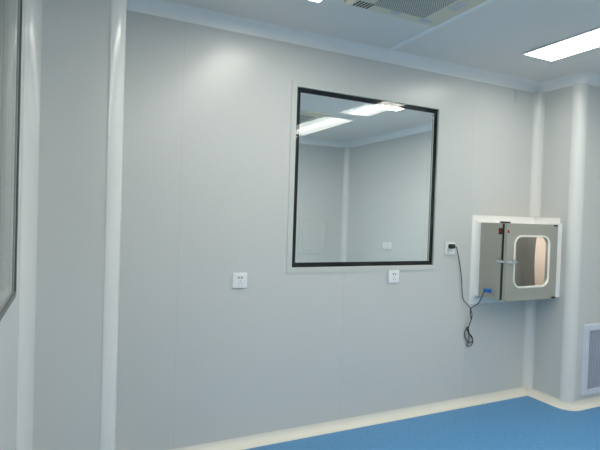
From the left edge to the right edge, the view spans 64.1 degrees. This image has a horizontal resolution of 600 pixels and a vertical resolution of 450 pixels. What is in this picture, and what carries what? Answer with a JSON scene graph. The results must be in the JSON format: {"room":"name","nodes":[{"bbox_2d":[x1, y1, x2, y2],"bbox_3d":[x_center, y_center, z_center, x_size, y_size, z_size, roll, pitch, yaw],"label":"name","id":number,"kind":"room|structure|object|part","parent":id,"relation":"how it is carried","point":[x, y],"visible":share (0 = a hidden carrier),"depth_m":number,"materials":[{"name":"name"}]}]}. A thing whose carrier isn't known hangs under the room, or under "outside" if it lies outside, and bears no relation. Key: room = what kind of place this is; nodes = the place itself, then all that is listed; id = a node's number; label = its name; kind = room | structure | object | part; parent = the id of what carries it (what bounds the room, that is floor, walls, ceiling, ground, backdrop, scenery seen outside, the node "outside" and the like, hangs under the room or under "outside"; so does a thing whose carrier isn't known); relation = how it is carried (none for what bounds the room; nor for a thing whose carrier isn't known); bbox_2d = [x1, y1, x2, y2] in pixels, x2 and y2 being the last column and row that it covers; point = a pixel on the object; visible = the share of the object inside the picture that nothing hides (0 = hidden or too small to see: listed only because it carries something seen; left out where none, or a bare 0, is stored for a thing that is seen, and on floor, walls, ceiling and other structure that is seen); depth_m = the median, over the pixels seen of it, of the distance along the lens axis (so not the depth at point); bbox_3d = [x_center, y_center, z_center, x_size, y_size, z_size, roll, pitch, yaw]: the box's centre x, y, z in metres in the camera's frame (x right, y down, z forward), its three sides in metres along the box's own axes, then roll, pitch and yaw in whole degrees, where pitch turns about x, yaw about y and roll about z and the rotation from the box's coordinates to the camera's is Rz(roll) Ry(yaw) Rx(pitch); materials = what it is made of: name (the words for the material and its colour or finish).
{"room":"clean room","nodes":[
{"label":"clean room","id":0,"kind":"room"},
{"bbox_2d":[0,0,24,449],"bbox_3d":[-0.343,0.115,0.228,0.050,2.413,4.500,1,1,-26],"label":"wall","id":1,"kind":"structure","parent":0,"point":[9,322],"depth_m":1.72,"materials":[{"name":"metal"}]},
{"bbox_2d":[0,0,22,320],"bbox_3d":[-0.827,-0.281,1.270,0.054,1.120,1.065,1,1,-26],"label":"window","id":2,"kind":"structure","parent":1,"relation":"in","point":[10,10],"depth_m":1.53,"materials":[{"name":"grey glass"}]},
{"bbox_2d":[15,0,41,449],"bbox_3d":[-1.100,0.063,1.939,0.058,2.324,0.058,1,1,-26],"label":"trim","id":3,"kind":"structure","parent":1,"relation":"attached to","point":[30,103],"depth_m":1.95,"materials":[{"name":"white metal"}]},
{"bbox_2d":[32,0,110,449],"bbox_3d":[-0.952,0.058,2.157,0.275,2.413,0.523,2,1,22],"label":"wall pier","id":4,"kind":"object","parent":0,"point":[75,43],"visible":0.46,"depth_m":2.03,"materials":[{"name":"metal"}]},
{"bbox_2d":[100,0,126,449],"bbox_3d":[-0.826,0.069,2.132,0.025,2.320,0.097,2,1,19],"label":"trim","id":5,"kind":"structure","parent":4,"relation":"attached to","point":[118,7],"depth_m":2.11,"materials":[{"name":"white metal"}]},
{"bbox_2d":[295,143,343,262],"bbox_3d":[-1.068,-0.024,6.247,3.928,2.413,0.050,1,1,-26],"label":"wall","id":6,"kind":"structure","parent":0,"point":[320,168],"depth_m":6.87,"materials":[{"name":"paint"}]},
{"bbox_2d":[298,214,328,253],"bbox_3d":[0.201,0.132,6.818,0.470,0.550,0.022,1,1,-26],"label":"hatch","id":7,"kind":"object","parent":6,"relation":"attached to","point":[313,229],"visible":1,"depth_m":6.81,"materials":[{"name":"metal"}]},
{"bbox_2d":[299,138,347,147],"bbox_3d":[-1.005,-1.197,6.174,3.828,0.062,0.062,1,1,-26],"label":"trim","id":8,"kind":"structure","parent":6,"relation":"attached to","point":[301,140],"depth_m":6.83,"materials":[{"name":"white metal"}]},
{"bbox_2d":[340,147,349,261],"bbox_3d":[0.653,0.024,7.007,0.065,2.324,0.065,1,1,-26],"label":"trim","id":9,"kind":"structure","parent":6,"relation":"attached to","point":[346,173],"depth_m":7.01,"materials":[{"name":"white metal"}]},
{"bbox_2d":[115,10,533,449],"bbox_3d":[0.519,0.087,3.161,4.131,2.413,0.050,1,1,-26],"label":"wall","id":10,"kind":"structure","parent":0,"point":[202,359],"depth_m":2.78,"materials":[{"name":"metal"}]},
{"bbox_2d":[232,273,246,287],"bbox_3d":[-0.342,0.315,2.723,0.087,0.087,0.013,1,1,-26],"label":"wall socket","id":11,"kind":"object","parent":10,"relation":"attached to","point":[239,280],"visible":1,"depth_m":2.72,"materials":[{"name":"white plastic"}]},
{"bbox_2d":[127,0,540,92],"bbox_3d":[0.496,-1.088,3.047,3.072,0.062,0.062,1,1,-26],"label":"trim","id":12,"kind":"structure","parent":10,"relation":"attached to","point":[161,8],"depth_m":2.87,"materials":[{"name":"white metal"}]},
{"bbox_2d":[171,387,527,449],"bbox_3d":[0.416,1.267,3.098,3.072,0.050,0.050,1,1,-26],"label":"baseboard","id":13,"kind":"structure","parent":10,"relation":"attached to","point":[257,440],"depth_m":3.07,"materials":[{"name":"beige plastic"}]},
{"bbox_2d":[286,80,442,272],"bbox_3d":[0.445,-0.273,3.110,1.150,1.146,0.053,1,1,-26],"label":"window","id":14,"kind":"structure","parent":10,"relation":"in","point":[307,267],"depth_m":3.04,"materials":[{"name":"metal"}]},
{"bbox_2d":[388,270,399,282],"bbox_3d":[0.624,0.343,3.185,0.087,0.087,0.013,1,1,-26],"label":"wall socket","id":15,"kind":"object","parent":10,"relation":"attached to","point":[393,275],"visible":1,"depth_m":3.18,"materials":[{"name":"white plastic"}]},
{"bbox_2d":[445,242,454,254],"bbox_3d":[1.062,0.165,3.388,0.087,0.087,0.013,1,1,-26],"label":"wall socket","id":16,"kind":"object","parent":10,"relation":"attached to","point":[448,251],"visible":0.85,"depth_m":3.38,"materials":[{"name":"white plastic"}]},
{"bbox_2d":[469,215,561,303],"bbox_3d":[1.603,0.264,3.488,0.651,0.652,0.305,1,1,-26],"label":"box","id":17,"kind":"object","parent":10,"relation":"attached to","point":[516,258],"visible":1,"depth_m":3.45,"materials":[{"name":"silver metal"}]},
{"bbox_2d":[448,244,490,346],"bbox_3d":[1.186,0.513,3.373,0.276,0.751,0.151,1,1,-26],"label":"power cord","id":18,"kind":"object","parent":17,"relation":"hanging from","point":[451,246],"visible":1,"depth_m":3.43,"materials":[{"name":"black rubber"}]},
{"bbox_3d":[1.424,0.248,3.286,0.105,0.036,0.095,1,1,-26],"label":"handle","id":19,"kind":"part","parent":17,"relation":"part of","materials":[{"name":"metal"}]},
{"bbox_3d":[1.517,0.252,3.610,0.475,0.498,0.006,1,1,-26],"label":"panel","id":20,"kind":"part","parent":17,"relation":"part of","materials":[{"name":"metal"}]},
{"bbox_3d":[1.779,0.261,3.610,0.002,0.494,0.213,1,1,-26],"label":"liner plate","id":21,"kind":"part","parent":17,"relation":"part of","materials":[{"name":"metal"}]},
{"bbox_3d":[1.627,0.260,3.378,0.511,0.534,0.025,1,1,-26],"label":"door","id":22,"kind":"part","parent":17,"relation":"part of","materials":[{"name":"silver metal"}]},
{"bbox_3d":[1.878,0.259,3.557,0.095,0.546,0.068,1,1,-26],"label":"trim","id":23,"kind":"part","parent":17,"relation":"part of","materials":[{"name":"grey metal"}]},
{"bbox_2d":[515,91,523,103],"bbox_3d":[1.666,-0.972,3.639,0.086,0.086,0.009,1,1,-26],"label":"blank plate","id":24,"kind":"object","parent":10,"relation":"attached to","point":[519,95],"visible":1,"depth_m":3.63,"materials":[{"name":"plastic"}]},
{"bbox_2d":[522,300,536,389],"bbox_3d":[1.790,0.931,3.739,0.055,0.710,0.055,1,1,-26],"label":"trim","id":25,"kind":"structure","parent":10,"relation":"attached to","point":[530,305],"depth_m":3.75,"materials":[{"name":"white metal"}]},
{"bbox_2d":[529,91,544,216],"bbox_3d":[1.839,-0.550,3.711,0.055,0.974,0.055,1,1,-26],"label":"trim","id":26,"kind":"structure","parent":10,"relation":"attached to","point":[539,96],"depth_m":3.72,"materials":[{"name":"white metal"}]},
{"bbox_2d":[539,73,599,91],"bbox_3d":[2.176,-1.042,3.538,0.694,0.062,0.337,2,1,6],"label":"trim","id":27,"kind":"structure","parent":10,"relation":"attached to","point":[593,79],"depth_m":3.49,"materials":[{"name":"white metal"}]},
{"bbox_2d":[165,0,599,142],"bbox_3d":[0.792,-1.127,2.651,4.133,0.050,8.070,1,1,-26],"label":"ceiling","id":28,"kind":"structure","parent":0,"point":[492,37],"depth_m":2.79,"materials":[{"name":"metal"}]},
{"bbox_2d":[305,0,323,3],"bbox_3d":[0.238,-1.099,1.794,0.279,0.010,1.224,1,1,-26],"label":"recessed light","id":29,"kind":"object","parent":28,"relation":"in","point":[313,1],"visible":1,"depth_m":2.38,"materials":[{"name":"white plastic"}]},
{"bbox_2d":[300,110,331,124],"bbox_3d":[-0.050,-1.161,5.169,0.580,0.032,0.580,1,1,-26],"label":"air conditioner","id":30,"kind":"object","parent":28,"relation":"attached to","point":[306,117],"depth_m":5.04,"materials":[{"name":"beige plastic"}]},
{"bbox_2d":[300,115,313,122],"bbox_3d":[-0.066,-1.149,5.162,0.315,0.006,0.400,1,1,-26],"label":"ceiling vent","id":31,"kind":"object","parent":30,"relation":"in","point":[303,118],"depth_m":5.12,"materials":[{"name":"grey metal"}]},
{"bbox_2d":[373,105,402,110],"bbox_3d":[1.099,-1.115,4.133,0.279,0.010,1.224,1,1,-26],"label":"recessed light","id":32,"kind":"object","parent":28,"relation":"in","point":[377,106],"visible":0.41,"depth_m":4.63,"materials":[{"name":"white plastic"}]},
{"bbox_2d":[344,0,486,26],"bbox_3d":[0.603,-1.084,2.246,0.580,0.032,0.580,1,1,-26],"label":"air conditioner","id":33,"kind":"object","parent":28,"relation":"attached to","point":[433,13],"depth_m":2.37,"materials":[{"name":"beige plastic"}]},
{"bbox_2d":[373,0,456,17],"bbox_3d":[0.587,-1.072,2.239,0.315,0.006,0.400,1,1,-26],"label":"ceiling vent","id":34,"kind":"object","parent":33,"relation":"in","point":[414,8],"depth_m":2.35,"materials":[{"name":"grey metal"}]},
{"bbox_2d":[387,0,493,50],"bbox_3d":[1.526,-1.045,1.046,0.040,0.004,4.438,1,1,-26],"label":"trim","id":35,"kind":"structure","parent":28,"relation":"attached to","point":[430,29],"depth_m":2.68,"materials":[{"name":"white metal"}]},
{"bbox_2d":[521,26,599,61],"bbox_3d":[1.792,-1.062,2.543,0.279,0.010,1.224,1,1,-26],"label":"recessed light","id":36,"kind":"object","parent":28,"relation":"in","point":[587,40],"visible":1,"depth_m":2.89,"materials":[{"name":"white plastic"}]},
{"bbox_2d":[347,130,431,261],"bbox_3d":[1.428,0.072,5.518,0.050,2.413,3.420,1,1,-26],"label":"wall","id":37,"kind":"structure","parent":0,"point":[389,180],"depth_m":6.06,"materials":[{"name":"paint"}]},
{"bbox_2d":[347,123,431,147],"bbox_3d":[1.416,-1.104,5.472,0.062,0.062,3.420,1,1,-26],"label":"trim","id":38,"kind":"structure","parent":37,"relation":"attached to","point":[427,127],"depth_m":6.02,"materials":[{"name":"white metal"}]},
{"bbox_2d":[387,243,391,249],"bbox_3d":[1.132,0.267,6.054,0.013,0.087,0.087,1,1,-26],"label":"wall socket","id":39,"kind":"object","parent":37,"relation":"attached to","point":[389,245],"visible":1,"depth_m":6.04,"materials":[{"name":"white plastic"}]},
{"bbox_2d":[244,396,599,449],"bbox_3d":[1.469,1.404,1.110,4.133,0.080,4.550,1,1,-26],"label":"floor","id":40,"kind":"structure","parent":0,"point":[525,422],"depth_m":3.04,"materials":[{"name":"blue plastic"}]},
{"bbox_2d":[533,85,599,400],"bbox_3d":[2.171,0.130,3.747,0.605,2.413,0.380,1,1,-26],"label":"wall pier","id":41,"kind":"object","parent":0,"point":[558,102],"visible":0.55,"depth_m":3.55,"materials":[{"name":"metal"}]},
{"bbox_2d":[527,389,599,410],"bbox_3d":[2.101,1.313,3.588,0.690,0.050,0.324,2,1,6],"label":"baseboard","id":42,"kind":"object","parent":41,"relation":"attached to","point":[593,402],"visible":1,"depth_m":3.55,"materials":[{"name":"beige plastic"}]},
{"bbox_2d":[560,83,588,402],"bbox_3d":[1.993,0.135,3.480,0.097,2.320,0.025,2,1,19],"label":"trim","id":43,"kind":"structure","parent":41,"relation":"attached to","point":[580,90],"depth_m":3.47,"materials":[{"name":"white metal"}]},
{"bbox_2d":[580,323,599,395],"bbox_3d":[2.253,0.997,3.593,0.393,0.522,0.022,1,1,-26],"label":"vent grille","id":44,"kind":"object","parent":41,"relation":"attached to","point":[590,372],"visible":1,"depth_m":3.54,"materials":[{"name":"white metal"}]}
]}

